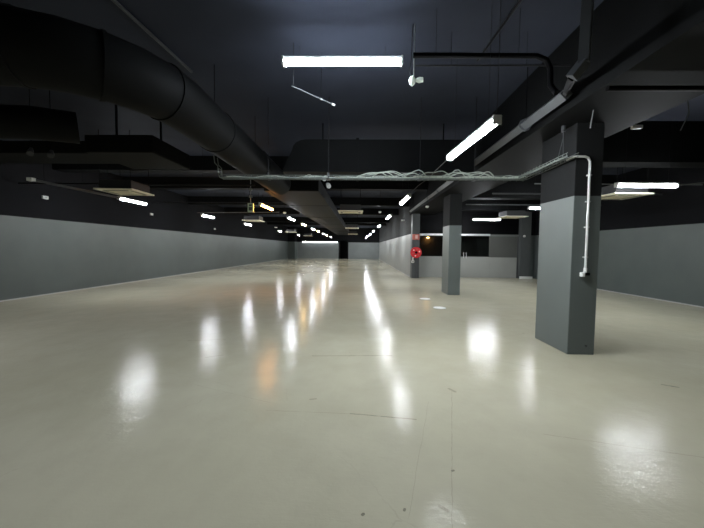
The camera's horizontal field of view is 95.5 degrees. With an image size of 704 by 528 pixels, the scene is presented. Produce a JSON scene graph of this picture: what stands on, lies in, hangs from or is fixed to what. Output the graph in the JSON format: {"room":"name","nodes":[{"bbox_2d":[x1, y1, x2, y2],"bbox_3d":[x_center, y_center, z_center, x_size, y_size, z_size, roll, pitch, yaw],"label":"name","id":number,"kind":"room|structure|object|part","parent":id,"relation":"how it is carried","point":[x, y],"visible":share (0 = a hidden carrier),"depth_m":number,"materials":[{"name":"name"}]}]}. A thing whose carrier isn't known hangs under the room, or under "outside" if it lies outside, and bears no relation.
{"room":"empty warehouse","nodes":[
{"label":"empty warehouse","id":0,"kind":"room"},
{"bbox_2d":[0,140,287,300],"bbox_3d":[-9.617,-1.763,20.369,0.200,4.500,52.800,1,3,1],"label":"wall","id":1,"kind":"structure","parent":0,"point":[71,239],"depth_m":12.32,"materials":[{"name":"grey paint"}]},
{"bbox_2d":[0,259,283,301],"bbox_3d":[-9.551,0.512,19.578,0.020,0.035,50.600,1,3,1],"label":"baseboard","id":2,"kind":"structure","parent":1,"relation":"attached to","point":[282,259],"depth_m":12.38,"materials":[{"name":"concrete"}]},
{"bbox_2d":[288,227,296,258],"bbox_3d":[-8.450,-3.004,45.618,0.950,4.500,1.800,1,3,1],"label":"wall","id":3,"kind":"structure","parent":0,"point":[292,237],"depth_m":44.77,"materials":[{"name":"grey paint"}]},
{"bbox_2d":[297,228,379,258],"bbox_3d":[-2.478,-2.984,46.480,12.850,4.500,0.200,1,3,1],"label":"wall","id":4,"kind":"structure","parent":0,"point":[359,246],"depth_m":46.37,"materials":[{"name":"grey paint"}]},
{"bbox_2d":[302,241,336,241],"bbox_3d":[-4.653,-3.249,46.368,5.100,0.125,0.100,1,3,1],"label":"strip light","id":5,"kind":"object","parent":4,"relation":"attached to","point":[302,241],"visible":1,"depth_m":46.32,"materials":[{"name":"white plastic"}]},
{"bbox_2d":[339,241,347,258],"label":"door","id":6,"kind":"structure","parent":4,"relation":"in","point":[343,244],"depth_m":48.89,"materials":[{"name":"black"}]},
{"bbox_2d":[0,258,703,527],"bbox_3d":[0.448,0.558,23.151,20.250,0.200,58.600,1,3,1],"label":"floor","id":7,"kind":"structure","parent":0,"point":[286,393],"depth_m":3.23,"materials":[{"name":"paint"}]},
{"bbox_2d":[410,214,419,277],"bbox_3d":[3.479,-0.997,17.786,0.400,3.500,0.780,1,3,1],"label":"pillar","id":8,"kind":"structure","parent":7,"relation":"on","point":[415,218],"depth_m":17.39,"materials":[{"name":"paint"}]},
{"bbox_2d":[412,234,418,239],"bbox_3d":[3.465,-1.466,17.359,0.380,0.300,0.026,1,3,1],"label":"fire sign","id":9,"kind":"object","parent":8,"relation":"attached to","point":[414,236],"visible":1,"depth_m":17.35,"materials":[{"name":"red plastic"}]},
{"bbox_2d":[410,247,421,277],"bbox_3d":[3.448,-0.072,17.319,0.580,1.680,0.235,1,3,1],"label":"hose reel","id":10,"kind":"object","parent":8,"relation":"attached to","point":[415,252],"visible":1,"depth_m":17.21,"materials":[{"name":"red metal"}]},
{"bbox_3d":[3.452,-0.618,17.214,0.580,0.580,0.020,1,3,1],"label":"plate","id":11,"kind":"part","parent":10,"relation":"part of","materials":[{"name":"red metal"}]},
{"bbox_2d":[441,194,461,294],"bbox_3d":[3.583,-0.685,11.524,0.420,3.500,0.850,1,3,1],"label":"pillar","id":12,"kind":"structure","parent":7,"relation":"on","point":[452,211],"depth_m":11.14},
{"bbox_2d":[517,212,531,277],"bbox_3d":[9.656,-1.441,17.965,0.550,4.500,0.430,1,3,1],"label":"wall pier","id":13,"kind":"object","parent":7,"relation":"on","point":[524,248],"visible":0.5,"depth_m":17.79,"materials":[{"name":"paint"}]},
{"bbox_2d":[519,276,531,278],"bbox_3d":[9.677,0.759,17.817,0.690,0.120,0.080,1,3,1],"label":"trim","id":14,"kind":"structure","parent":13,"relation":"attached to","point":[520,277],"depth_m":17.78,"materials":[{"name":"white plastic"}]},
{"bbox_2d":[535,123,604,354],"bbox_3d":[3.544,-0.376,5.291,0.405,3.500,0.910,1,3,1],"label":"pillar","id":15,"kind":"structure","parent":7,"relation":"on","point":[566,300],"depth_m":4.92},
{"bbox_2d":[566,155,591,276],"bbox_3d":[3.393,-0.710,4.801,0.380,1.803,0.102,1,3,12],"label":"conduit","id":16,"kind":"object","parent":15,"relation":"attached to","point":[584,273],"visible":0.98,"depth_m":4.77,"materials":[{"name":"white plastic"}]},
{"bbox_2d":[0,0,703,227],"bbox_3d":[0.497,-4.136,22.919,20.250,0.200,58.600,1,3,1],"label":"ceiling","id":17,"kind":"structure","parent":0,"point":[246,41],"depth_m":5.10,"materials":[{"name":"paint"}]},
{"bbox_2d":[26,89,33,155],"bbox_3d":[-5.219,-2.483,5.163,0.089,1.462,0.134,-2,4,-41],"label":"spotlight","id":18,"kind":"object","parent":17,"relation":"hanging from","point":[30,151],"visible":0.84,"depth_m":5.19,"materials":[{"name":"black metal"}]},
{"bbox_2d":[0,104,79,143],"bbox_3d":[-7.080,-2.564,4.978,5.558,1.320,0.900,1,3,1],"label":"duct","id":19,"kind":"object","parent":17,"relation":"hanging from","point":[23,122],"visible":1,"depth_m":4.79,"materials":[{"name":"black metal"}]},
{"bbox_2d":[47,90,53,157],"bbox_3d":[-4.928,-2.472,5.207,0.089,1.482,0.134,-2,4,-41],"label":"spotlight","id":20,"kind":"object","parent":17,"relation":"hanging from","point":[50,154],"visible":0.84,"depth_m":5.23,"materials":[{"name":"black metal"}]},
{"bbox_2d":[26,140,117,197],"bbox_3d":[-7.169,-2.660,8.404,0.120,1.470,2.610,1,3,1],"label":"rail","id":21,"kind":"object","parent":17,"relation":"hanging from","point":[27,178],"visible":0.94,"depth_m":8.02,"materials":[{"name":"grey metal"}]},
{"bbox_3d":[-7.175,-1.964,8.489,0.060,0.050,2.510,1,3,1],"label":"rail","id":22,"kind":"part","parent":21,"relation":"part of","materials":[{"name":"grey metal"}]},
{"bbox_2d":[0,105,189,169],"bbox_3d":[-6.712,-2.697,6.509,6.220,1.200,1.290,1,3,1],"label":"duct","id":23,"kind":"object","parent":17,"relation":"hanging from","point":[131,151],"visible":0.96,"depth_m":6.15,"materials":[{"name":"black metal"}]},
{"bbox_2d":[93,129,153,195],"bbox_3d":[-5.979,-2.626,8.423,0.960,1.509,0.960,0,3,-2],"label":"air conditioner cassette","id":24,"kind":"object","parent":17,"relation":"hanging from","point":[130,187],"visible":0.93,"depth_m":8.08,"materials":[{"name":"beige plastic"}]},
{"bbox_3d":[-5.986,-1.902,8.459,0.960,0.035,0.960,0,3,-2],"label":"panel","id":25,"kind":"part","parent":24,"relation":"part of","materials":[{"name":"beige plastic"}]},
{"bbox_3d":[-5.985,-2.029,8.453,0.800,0.230,0.800,0,3,-2],"label":"casing","id":26,"kind":"part","parent":24,"relation":"part of","materials":[{"name":"grey metal"}]},
{"bbox_2d":[111,191,139,194],"bbox_3d":[-5.987,-1.880,8.460,0.480,0.014,0.480,0,3,-2],"label":"grille","id":27,"kind":"object","parent":24,"relation":"attached to","point":[119,192],"depth_m":8.38,"materials":[{"name":"beige metal"}]},
{"bbox_2d":[117,173,146,204],"bbox_3d":[-7.133,-2.747,10.397,0.100,1.493,1.324,1,3,-1],"label":"light","id":28,"kind":"object","parent":17,"relation":"hanging from","point":[119,197],"visible":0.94,"depth_m":10.30,"materials":[{"name":"white plastic"}]},
{"bbox_2d":[121,198,145,204],"bbox_3d":[-7.140,-2.031,10.433,0.096,0.055,1.280,1,3,-1],"label":"diffuser","id":29,"kind":"object","parent":28,"relation":"attached to","point":[124,199],"depth_m":10.44,"materials":[{"name":"white plastic"}]},
{"bbox_2d":[18,149,254,185],"bbox_3d":[-6.209,-2.843,9.169,6.900,1.161,0.044,1,3,1],"label":"conduit","id":30,"kind":"object","parent":17,"relation":"hanging from","point":[202,149],"visible":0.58,"depth_m":9.15,"materials":[{"name":"black metal"}]},
{"bbox_2d":[0,2,290,194],"bbox_3d":[-5.827,-2.574,6.058,7.972,1.382,6.722,1,3,1],"label":"duct","id":31,"kind":"object","parent":17,"relation":"hanging from","point":[39,50],"visible":0.98,"depth_m":3.24,"materials":[{"name":"black metal"}]},
{"bbox_2d":[111,0,192,72],"bbox_3d":[-2.761,-3.111,4.097,0.044,0.042,2.367,1,3,6],"label":"conduit","id":32,"kind":"object","parent":17,"relation":"attached to","point":[116,2],"visible":1,"depth_m":4.31,"materials":[{"name":"grey metal"}]},
{"bbox_2d":[52,156,288,173],"bbox_3d":[-3.324,-3.233,10.459,12.800,0.450,0.450,1,3,1],"label":"ceiling beam","id":33,"kind":"structure","parent":17,"relation":"attached to","point":[196,166],"depth_m":10.34,"materials":[{"name":"paint"}]},
{"bbox_2d":[122,178,282,202],"bbox_3d":[-6.117,-3.059,13.112,6.903,1.119,0.040,1,3,3],"label":"conduit","id":34,"kind":"object","parent":17,"relation":"hanging from","point":[249,178],"visible":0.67,"depth_m":13.09,"materials":[{"name":"black metal"}]},
{"bbox_2d":[200,214,214,218],"bbox_3d":[-6.917,-2.990,15.337,0.100,1.493,1.324,1,3,0],"label":"light","id":35,"kind":"object","parent":17,"relation":"hanging from","point":[204,215],"visible":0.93,"depth_m":15.25,"materials":[{"name":"white plastic"}]},
{"bbox_2d":[197,212,278,212],"bbox_3d":[-5.045,-2.959,14.093,3.821,1.393,0.028,1,3,7],"label":"conduit","id":36,"kind":"object","parent":17,"relation":"hanging from","point":[197,212],"visible":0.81,"depth_m":14.11,"materials":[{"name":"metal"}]},
{"bbox_2d":[248,178,253,211],"bbox_3d":[-3.442,-2.623,10.864,0.200,1.710,0.066,1,3,1],"label":"exit sign","id":37,"kind":"object","parent":17,"relation":"hanging from","point":[250,205],"visible":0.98,"depth_m":10.87,"materials":[{"name":"green plastic"}]},
{"bbox_2d":[243,192,264,221],"bbox_3d":[-5.321,-3.060,17.299,0.960,1.509,0.960,1,3,0],"label":"air conditioner cassette","id":38,"kind":"object","parent":17,"relation":"hanging from","point":[258,218],"visible":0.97,"depth_m":16.93,"materials":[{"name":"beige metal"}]},
{"bbox_3d":[-5.327,-2.463,17.329,0.800,0.230,0.800,1,3,0],"label":"casing","id":39,"kind":"part","parent":38,"relation":"part of","materials":[{"name":"grey metal"}]},
{"bbox_2d":[259,202,273,210],"bbox_3d":[-3.085,-2.762,11.553,0.100,1.493,1.524,1,3,1],"label":"light","id":40,"kind":"object","parent":17,"relation":"hanging from","point":[260,203],"visible":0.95,"depth_m":11.43,"materials":[{"name":"white plastic"}]},
{"bbox_2d":[123,177,427,190],"bbox_3d":[-3.252,-3.385,13.554,12.800,0.450,0.450,1,3,1],"label":"ceiling beam","id":41,"kind":"structure","parent":17,"relation":"attached to","point":[347,185],"depth_m":13.38,"materials":[{"name":"paint"}]},
{"bbox_2d":[286,229,296,232],"bbox_3d":[-5.678,-3.684,29.796,0.960,1.509,0.960,1,3,0],"label":"air conditioner cassette","id":42,"kind":"object","parent":17,"relation":"hanging from","point":[287,230],"visible":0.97,"depth_m":29.43,"materials":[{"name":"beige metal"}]},
{"bbox_2d":[188,196,408,206],"bbox_3d":[-3.132,-3.637,18.647,12.800,0.450,0.450,1,3,1],"label":"ceiling beam","id":43,"kind":"structure","parent":17,"relation":"attached to","point":[370,202],"depth_m":18.46,"materials":[{"name":"paint"}]},
{"bbox_2d":[264,180,349,234],"bbox_3d":[-1.455,-3.593,25.745,1.680,1.207,32.300,1,3,1],"label":"duct","id":44,"kind":"object","parent":17,"relation":"hanging from","point":[310,198],"visible":0.76,"depth_m":12.36,"materials":[{"name":"black metal"}]},
{"bbox_2d":[224,207,397,215],"bbox_3d":[-3.015,-3.884,23.639,12.800,0.450,0.450,1,3,1],"label":"ceiling beam","id":45,"kind":"structure","parent":17,"relation":"attached to","point":[289,211],"depth_m":23.46,"materials":[{"name":"paint"}]},
{"bbox_2d":[292,43,334,105],"bbox_3d":[-0.560,-2.778,4.721,0.684,0.731,0.036,-1,3,-30],"label":"rod","id":46,"kind":"object","parent":17,"relation":"hanging from","point":[321,99],"visible":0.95,"depth_m":4.68,"materials":[{"name":"metal"}]},
{"bbox_3d":[-0.573,-2.489,4.728,0.658,0.130,0.020,-1,3,-30],"label":"rod","id":47,"kind":"part","parent":46,"relation":"part of","materials":[{"name":"silver metal"}]},
{"bbox_2d":[263,217,388,222],"bbox_3d":[-2.849,-4.234,30.729,12.800,0.450,0.450,1,3,1],"label":"ceiling beam","id":48,"kind":"structure","parent":17,"relation":"attached to","point":[266,219],"depth_m":30.54,"materials":[{"name":"paint"}]},
{"bbox_2d":[267,222,385,225],"bbox_3d":[-2.758,-4.426,34.623,12.800,0.450,0.450,1,3,1],"label":"ceiling beam","id":49,"kind":"structure","parent":17,"relation":"attached to","point":[268,223],"depth_m":34.45,"materials":[{"name":"paint"}]},
{"bbox_2d":[282,55,402,67],"bbox_3d":[-0.122,-2.634,4.049,1.524,0.243,0.100,1,3,1],"label":"light","id":50,"kind":"object","parent":17,"relation":"hanging from","point":[397,60],"visible":1,"depth_m":4.02,"materials":[{"name":"white plastic"}]},
{"bbox_2d":[283,59,400,65],"bbox_3d":[-0.123,-2.542,4.053,1.480,0.055,0.096,1,3,1],"label":"diffuser","id":51,"kind":"object","parent":50,"relation":"attached to","point":[286,62],"depth_m":4.02,"materials":[{"name":"white plastic"}]},
{"bbox_2d":[338,180,362,213],"bbox_3d":[-0.050,-2.771,12.583,0.960,1.509,0.960,1,3,0],"label":"air conditioner cassette","id":52,"kind":"object","parent":17,"relation":"hanging from","point":[344,209],"visible":0.94,"depth_m":12.21,"materials":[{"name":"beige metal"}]},
{"bbox_3d":[-0.058,-2.046,12.619,0.960,0.035,0.960,1,3,0],"label":"panel","id":53,"kind":"part","parent":52,"relation":"part of","materials":[{"name":"beige plastic"}]},
{"bbox_3d":[-0.056,-2.174,12.613,0.800,0.230,0.800,1,3,0],"label":"casing","id":54,"kind":"part","parent":52,"relation":"part of","materials":[{"name":"grey metal"}]},
{"bbox_2d":[345,214,358,228],"bbox_3d":[0.009,-3.276,22.772,0.960,1.509,0.960,1,3,0],"label":"air conditioner cassette","id":55,"kind":"object","parent":17,"relation":"hanging from","point":[348,226],"visible":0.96,"depth_m":22.40,"materials":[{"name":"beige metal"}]},
{"bbox_3d":[0.003,-2.679,22.802,0.800,0.230,0.800,1,3,0],"label":"casing","id":56,"kind":"part","parent":55,"relation":"part of","materials":[{"name":"beige metal"}]},
{"bbox_2d":[349,229,356,234],"bbox_3d":[0.084,-3.751,32.361,0.960,1.509,0.960,1,3,0],"label":"air conditioner cassette","id":57,"kind":"object","parent":17,"relation":"hanging from","point":[350,232],"visible":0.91,"depth_m":31.99,"materials":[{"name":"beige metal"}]},
{"bbox_2d":[282,123,474,180],"bbox_3d":[0.583,-2.654,7.497,4.240,1.230,0.940,1,3,1],"label":"duct","id":58,"kind":"object","parent":17,"relation":"hanging from","point":[357,156],"visible":0.94,"depth_m":7.08,"materials":[{"name":"black metal"}]},
{"bbox_2d":[323,172,330,188],"bbox_3d":[-0.556,-1.857,7.097,0.197,0.382,0.201,1,3,1],"label":"spotlight","id":59,"kind":"object","parent":58,"relation":"hanging from","point":[328,185],"visible":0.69,"depth_m":7.04,"materials":[{"name":"metal"}]},
{"bbox_2d":[213,97,578,180],"bbox_3d":[0.316,-2.385,5.478,6.022,1.572,1.590,1,3,1],"label":"cable tray","id":60,"kind":"object","parent":17,"relation":"hanging from","point":[563,128],"visible":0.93,"depth_m":6.15,"materials":[{"name":"grey metal"}]},
{"bbox_3d":[-1.630,-2.449,6.227,0.010,1.560,0.012,1,3,1],"label":"drop rod","id":61,"kind":"part","parent":60,"relation":"part of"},
{"bbox_3d":[-0.450,-2.435,6.200,0.010,1.560,0.012,1,3,1],"label":"drop rod","id":62,"kind":"part","parent":60,"relation":"part of","materials":[{"name":"black metal"}]},
{"bbox_2d":[227,175,464,177],"bbox_3d":[0.163,-1.688,6.202,5.204,0.033,0.124,1,3,1],"label":"cable","id":63,"kind":"object","parent":60,"relation":"on","point":[266,175],"visible":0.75,"depth_m":6.18,"materials":[{"name":"grey plastic"}]},
{"bbox_2d":[231,176,482,177],"bbox_3d":[0.335,-1.675,6.199,5.753,0.027,0.124,1,3,1],"label":"cable","id":64,"kind":"object","parent":60,"relation":"on","point":[231,176],"visible":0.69,"depth_m":6.19,"materials":[{"name":"grey plastic"}]},
{"bbox_2d":[340,171,438,177],"bbox_3d":[0.711,-1.737,6.187,1.902,0.131,0.127,1,3,1],"label":"cable","id":65,"kind":"object","parent":60,"relation":"on","point":[385,171],"visible":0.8,"depth_m":6.15,"materials":[{"name":"grey plastic"}]},
{"bbox_2d":[360,169,480,176],"bbox_3d":[1.312,-1.747,6.173,2.308,0.150,0.126,1,3,1],"label":"cable","id":66,"kind":"object","parent":60,"relation":"on","point":[458,169],"visible":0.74,"depth_m":6.15,"materials":[{"name":"grey plastic"}]},
{"bbox_3d":[1.319,-2.415,6.159,0.010,1.560,0.012,1,3,1],"label":"drop rod","id":67,"kind":"part","parent":60,"relation":"part of","materials":[{"name":"black metal"}]},
{"bbox_2d":[337,172,506,177],"bbox_3d":[1.362,-1.728,6.172,3.405,0.128,0.127,1,3,1],"label":"cable","id":68,"kind":"object","parent":60,"relation":"on","point":[389,172],"visible":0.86,"depth_m":6.15,"materials":[{"name":"grey plastic"}]},
{"bbox_2d":[413,171,493,177],"bbox_3d":[1.962,-1.729,6.158,1.607,0.144,0.125,1,3,1],"label":"cable","id":69,"kind":"object","parent":60,"relation":"on","point":[436,171],"visible":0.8,"depth_m":6.14,"materials":[{"name":"grey plastic"}]},
{"bbox_2d":[393,172,523,177],"bbox_3d":[2.011,-1.716,6.157,2.504,0.136,0.127,1,3,1],"label":"cable","id":70,"kind":"object","parent":60,"relation":"on","point":[460,172],"visible":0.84,"depth_m":6.15,"materials":[{"name":"grey plastic"}]},
{"bbox_3d":[2.369,-2.402,6.135,0.010,1.560,0.012,1,3,1],"label":"drop rod","id":71,"kind":"part","parent":60,"relation":"part of","materials":[{"name":"grey metal"}]},
{"bbox_2d":[449,171,517,177],"bbox_3d":[2.510,-1.709,6.146,1.304,0.133,0.126,1,3,1],"label":"cable","id":72,"kind":"object","parent":60,"relation":"on","point":[486,171],"visible":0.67,"depth_m":6.11,"materials":[{"name":"grey plastic"}]},
{"bbox_2d":[443,172,525,177],"bbox_3d":[2.386,-1.716,6.149,1.854,0.112,0.127,1,3,1],"label":"cable","id":73,"kind":"object","parent":60,"relation":"on","point":[471,172],"visible":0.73,"depth_m":6.12,"materials":[{"name":"grey plastic"}]},
{"bbox_2d":[400,184,410,204],"bbox_3d":[1.588,-2.612,9.508,0.100,1.493,1.524,1,3,0],"label":"light","id":74,"kind":"object","parent":17,"relation":"hanging from","point":[407,196],"visible":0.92,"depth_m":9.41,"materials":[{"name":"white plastic"}]},
{"bbox_2d":[400,196,408,204],"bbox_3d":[1.581,-1.895,9.544,0.096,0.055,1.480,1,3,0],"label":"diffuser","id":75,"kind":"object","parent":74,"relation":"attached to","point":[405,198],"depth_m":9.49,"materials":[{"name":"white plastic"}]},
{"bbox_2d":[409,24,422,85],"bbox_3d":[0.836,-2.711,4.153,0.188,0.780,0.090,1,3,1],"label":"sensor","id":76,"kind":"object","parent":17,"relation":"hanging from","point":[412,79],"visible":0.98,"depth_m":4.14,"materials":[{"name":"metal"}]},
{"bbox_3d":[0.807,-2.751,4.152,0.014,0.700,0.016,1,3,1],"label":"rod","id":77,"kind":"part","parent":76,"relation":"part of","materials":[{"name":"metal"}]},
{"bbox_2d":[446,14,501,160],"bbox_3d":[1.601,-2.354,4.313,0.100,1.493,1.524,0,3,-3],"label":"light","id":78,"kind":"object","parent":17,"relation":"hanging from","point":[495,120],"visible":0.99,"depth_m":4.03,"materials":[{"name":"white plastic"}]},
{"bbox_2d":[447,120,496,159],"bbox_3d":[1.594,-1.637,4.348,0.096,0.055,1.480,0,3,-3],"label":"diffuser","id":79,"kind":"object","parent":78,"relation":"attached to","point":[490,124],"depth_m":4.15,"materials":[{"name":"white plastic"}]},
{"bbox_2d":[412,8,559,95],"bbox_3d":[1.606,-2.552,3.851,1.737,1.050,0.147,1,3,1],"label":"drain pipe","id":80,"kind":"object","parent":17,"relation":"hanging from","point":[420,55],"visible":1,"depth_m":3.86,"materials":[{"name":"black metal"}]},
{"bbox_2d":[472,212,500,220],"bbox_3d":[6.508,-2.854,15.430,1.324,1.493,0.100,1,3,1],"label":"light","id":81,"kind":"object","parent":17,"relation":"hanging from","point":[496,212],"visible":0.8,"depth_m":15.43,"materials":[{"name":"white plastic"}]},
{"bbox_2d":[415,33,570,66],"bbox_3d":[1.882,-2.870,4.271,2.060,0.451,0.024,1,3,1],"label":"conduit","id":82,"kind":"object","parent":17,"relation":"hanging from","point":[526,64],"visible":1,"depth_m":4.28,"materials":[{"name":"black metal"}]},
{"bbox_2d":[496,0,500,114],"bbox_3d":[1.642,-2.363,3.575,0.012,1.400,0.018,1,3,1],"label":"cable","id":83,"kind":"object","parent":17,"relation":"hanging from","point":[500,0],"visible":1,"depth_m":3.57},
{"bbox_2d":[477,0,522,60],"bbox_3d":[1.937,-3.072,4.194,0.036,0.034,1.372,1,3,-2],"label":"conduit","id":84,"kind":"object","parent":17,"relation":"attached to","point":[519,1],"visible":0.95,"depth_m":4.10,"materials":[{"name":"black metal"}]},
{"bbox_2d":[462,200,539,211],"bbox_3d":[7.403,-3.197,16.544,5.730,0.900,0.500,1,3,1],"label":"ceiling beam","id":85,"kind":"structure","parent":17,"relation":"attached to","point":[496,208],"depth_m":16.30,"materials":[{"name":"paint"}]},
{"bbox_2d":[410,0,593,211],"bbox_3d":[2.920,-2.767,10.123,0.608,1.217,14.173,1,3,4],"label":"pipe","id":86,"kind":"object","parent":17,"relation":"hanging from","point":[587,6],"visible":0.8,"depth_m":3.82,"materials":[{"name":"black metal"}]},
{"bbox_2d":[496,200,528,218],"bbox_3d":[6.973,-2.763,13.921,0.960,1.509,0.960,1,3,0],"label":"air conditioner cassette","id":87,"kind":"object","parent":17,"relation":"hanging from","point":[507,214],"visible":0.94,"depth_m":13.56,"materials":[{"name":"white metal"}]},
{"bbox_3d":[6.966,-2.166,13.951,0.800,0.230,0.800,1,3,0],"label":"casing","id":88,"kind":"part","parent":87,"relation":"part of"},
{"bbox_3d":[6.965,-2.039,13.957,0.960,0.035,0.960,1,3,0],"label":"panel","id":89,"kind":"part","parent":87,"relation":"part of","materials":[{"name":"beige plastic"}]},
{"bbox_2d":[466,200,601,205],"bbox_3d":[7.332,-2.917,12.904,5.400,1.099,0.040,1,3,1],"label":"conduit","id":90,"kind":"object","parent":17,"relation":"hanging from","point":[483,200],"visible":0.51,"depth_m":12.94,"materials":[{"name":"black metal"}]},
{"bbox_2d":[528,176,539,208],"bbox_3d":[6.785,-2.632,11.028,1.324,1.493,0.100,1,3,1],"label":"light","id":91,"kind":"object","parent":17,"relation":"hanging from","point":[534,206],"visible":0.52,"depth_m":11.03,"materials":[{"name":"white plastic"}]},
{"bbox_2d":[468,174,618,200],"bbox_3d":[7.309,-2.999,12.550,5.730,0.900,0.500,1,3,1],"label":"ceiling beam","id":92,"kind":"structure","parent":17,"relation":"attached to","point":[526,186],"depth_m":12.33,"materials":[{"name":"paint"}]},
{"bbox_2d":[409,0,703,214],"bbox_3d":[3.628,-2.660,5.938,1.320,1.000,24.290,1,3,1],"label":"ceiling beam","id":93,"kind":"structure","parent":17,"relation":"attached to","point":[635,42],"depth_m":3.95,"materials":[{"name":"paint"}]},
{"bbox_2d":[492,168,662,194],"bbox_3d":[7.271,-2.788,10.308,5.400,1.101,0.044,1,3,1],"label":"conduit","id":94,"kind":"object","parent":17,"relation":"hanging from","point":[641,168],"visible":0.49,"depth_m":10.35,"materials":[{"name":"black metal"}]},
{"bbox_2d":[534,180,702,184],"bbox_3d":[7.593,-2.768,9.099,4.700,1.015,0.032,1,3,1],"label":"conduit","id":95,"kind":"object","parent":17,"relation":"hanging from","point":[677,180],"visible":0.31,"depth_m":9.12,"materials":[{"name":"metal"}]},
{"bbox_2d":[601,168,653,199],"bbox_3d":[6.941,-2.483,8.277,0.960,1.509,0.960,1,3,0],"label":"air conditioner cassette","id":96,"kind":"object","parent":17,"relation":"hanging from","point":[609,192],"visible":0.73,"depth_m":7.96,"materials":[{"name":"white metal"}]},
{"bbox_2d":[602,195,632,198],"bbox_3d":[6.933,-1.737,8.314,0.480,0.014,0.480,1,3,0],"label":"grille","id":97,"kind":"object","parent":96,"relation":"attached to","point":[616,196],"depth_m":8.34,"materials":[{"name":"beige metal"}]},
{"bbox_3d":[6.934,-1.887,8.307,0.800,0.230,0.800,1,3,0],"label":"casing","id":98,"kind":"part","parent":96,"relation":"part of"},
{"bbox_3d":[6.933,-1.759,8.313,0.960,0.035,0.960,1,3,0],"label":"panel","id":99,"kind":"part","parent":96,"relation":"part of","materials":[{"name":"beige plastic"}]},
{"bbox_2d":[630,124,642,129],"bbox_3d":[5.476,-2.873,6.139,0.180,0.555,0.080,1,3,1],"label":"emergency light","id":100,"kind":"object","parent":17,"relation":"hanging from","point":[634,127],"visible":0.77,"depth_m":6.12,"materials":[{"name":"white plastic"}]},
{"bbox_2d":[614,122,678,187],"bbox_3d":[6.511,-2.437,7.038,1.324,1.493,0.100,1,3,1],"label":"light","id":101,"kind":"object","parent":17,"relation":"hanging from","point":[617,184],"visible":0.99,"depth_m":7.03,"materials":[{"name":"white plastic"}]},
{"bbox_2d":[619,184,677,187],"bbox_3d":[6.504,-1.721,7.073,1.280,0.055,0.096,1,3,1],"label":"diffuser","id":102,"kind":"object","parent":101,"relation":"attached to","point":[620,185],"depth_m":7.03,"materials":[{"name":"white plastic"}]},
{"bbox_2d":[603,121,703,167],"bbox_3d":[7.189,-2.745,7.407,5.730,0.900,0.500,1,3,1],"label":"ceiling beam","id":103,"kind":"structure","parent":17,"relation":"attached to","point":[649,146],"depth_m":7.17,"materials":[{"name":"paint"}]},
{"bbox_2d":[605,85,703,90],"bbox_3d":[6.431,-2.466,3.523,7.060,1.088,0.060,1,3,1],"label":"conduit","id":104,"kind":"object","parent":17,"relation":"hanging from","point":[609,87],"visible":1,"depth_m":3.60,"materials":[{"name":"black metal"}]},
{"bbox_2d":[680,101,689,130],"bbox_3d":[5.775,-2.717,5.539,0.143,0.804,0.016,1,3,1],"label":"cable","id":105,"kind":"object","parent":17,"relation":"hanging from","point":[687,101],"visible":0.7,"depth_m":5.54,"materials":[{"name":"metal"}]},
{"bbox_2d":[379,198,410,275],"bbox_3d":[3.712,-2.207,32.127,0.200,4.500,28.650,1,3,1],"label":"wall","id":106,"kind":"structure","parent":0,"point":[395,237],"depth_m":23.63,"materials":[{"name":"grey paint"}]},
{"bbox_2d":[419,236,488,256],"bbox_3d":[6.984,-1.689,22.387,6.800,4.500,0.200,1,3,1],"label":"window","id":107,"kind":"structure","parent":0,"point":[474,246],"depth_m":22.30,"materials":[{"name":"black glass"}]},
{"bbox_2d":[419,211,535,277],"bbox_3d":[6.885,-1.480,18.162,6.800,4.500,0.162,1,3,1],"label":"wall","id":108,"kind":"structure","parent":0,"point":[491,267],"depth_m":18.11,"materials":[{"name":"grey paint"}]},
{"bbox_2d":[420,252,488,257],"bbox_3d":[5.753,-0.971,18.155,4.050,1.260,0.218,1,3,1],"label":"window","id":109,"kind":"structure","parent":108,"relation":"in","point":[463,252],"depth_m":18.14,"materials":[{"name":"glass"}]},
{"bbox_3d":[5.755,-0.993,18.198,4.050,1.220,0.130,1,3,1],"label":"frame","id":110,"kind":"part","parent":109,"relation":"part of","materials":[{"name":"grey metal"}]},
{"bbox_2d":[420,233,489,235],"bbox_3d":[5.761,-1.656,18.145,4.050,0.110,0.190,1,3,1],"label":"trim","id":111,"kind":"structure","parent":108,"relation":"attached to","point":[421,234],"depth_m":18.04,"materials":[{"name":"metal"}]},
{"bbox_2d":[516,236,518,277],"bbox_3d":[9.341,-0.378,18.070,0.060,2.360,0.040,1,3,1],"label":"trim","id":112,"kind":"structure","parent":108,"relation":"attached to","point":[517,236],"depth_m":18.05,"materials":[{"name":"grey metal"}]},
{"bbox_2d":[488,234,516,257],"bbox_3d":[8.579,-1.020,18.130,1.600,1.300,0.132,1,3,1],"label":"partition panel","id":113,"kind":"object","parent":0,"point":[499,246],"visible":1,"depth_m":18.07,"materials":[{"name":"grey"}]},
{"bbox_2d":[533,168,703,306],"bbox_3d":[10.427,-1.530,19.910,0.200,4.500,52.800,1,3,1],"label":"wall","id":114,"kind":"structure","parent":0,"point":[652,246],"depth_m":10.61,"materials":[{"name":"grey paint"}]},
{"bbox_2d":[597,289,703,307],"bbox_3d":[9.956,1.409,5.645,0.020,0.035,23.600,1,3,1],"label":"baseboard","id":115,"kind":"structure","parent":114,"relation":"attached to","point":[597,289],"depth_m":10.62,"materials":[{"name":"concrete"}]}
]}

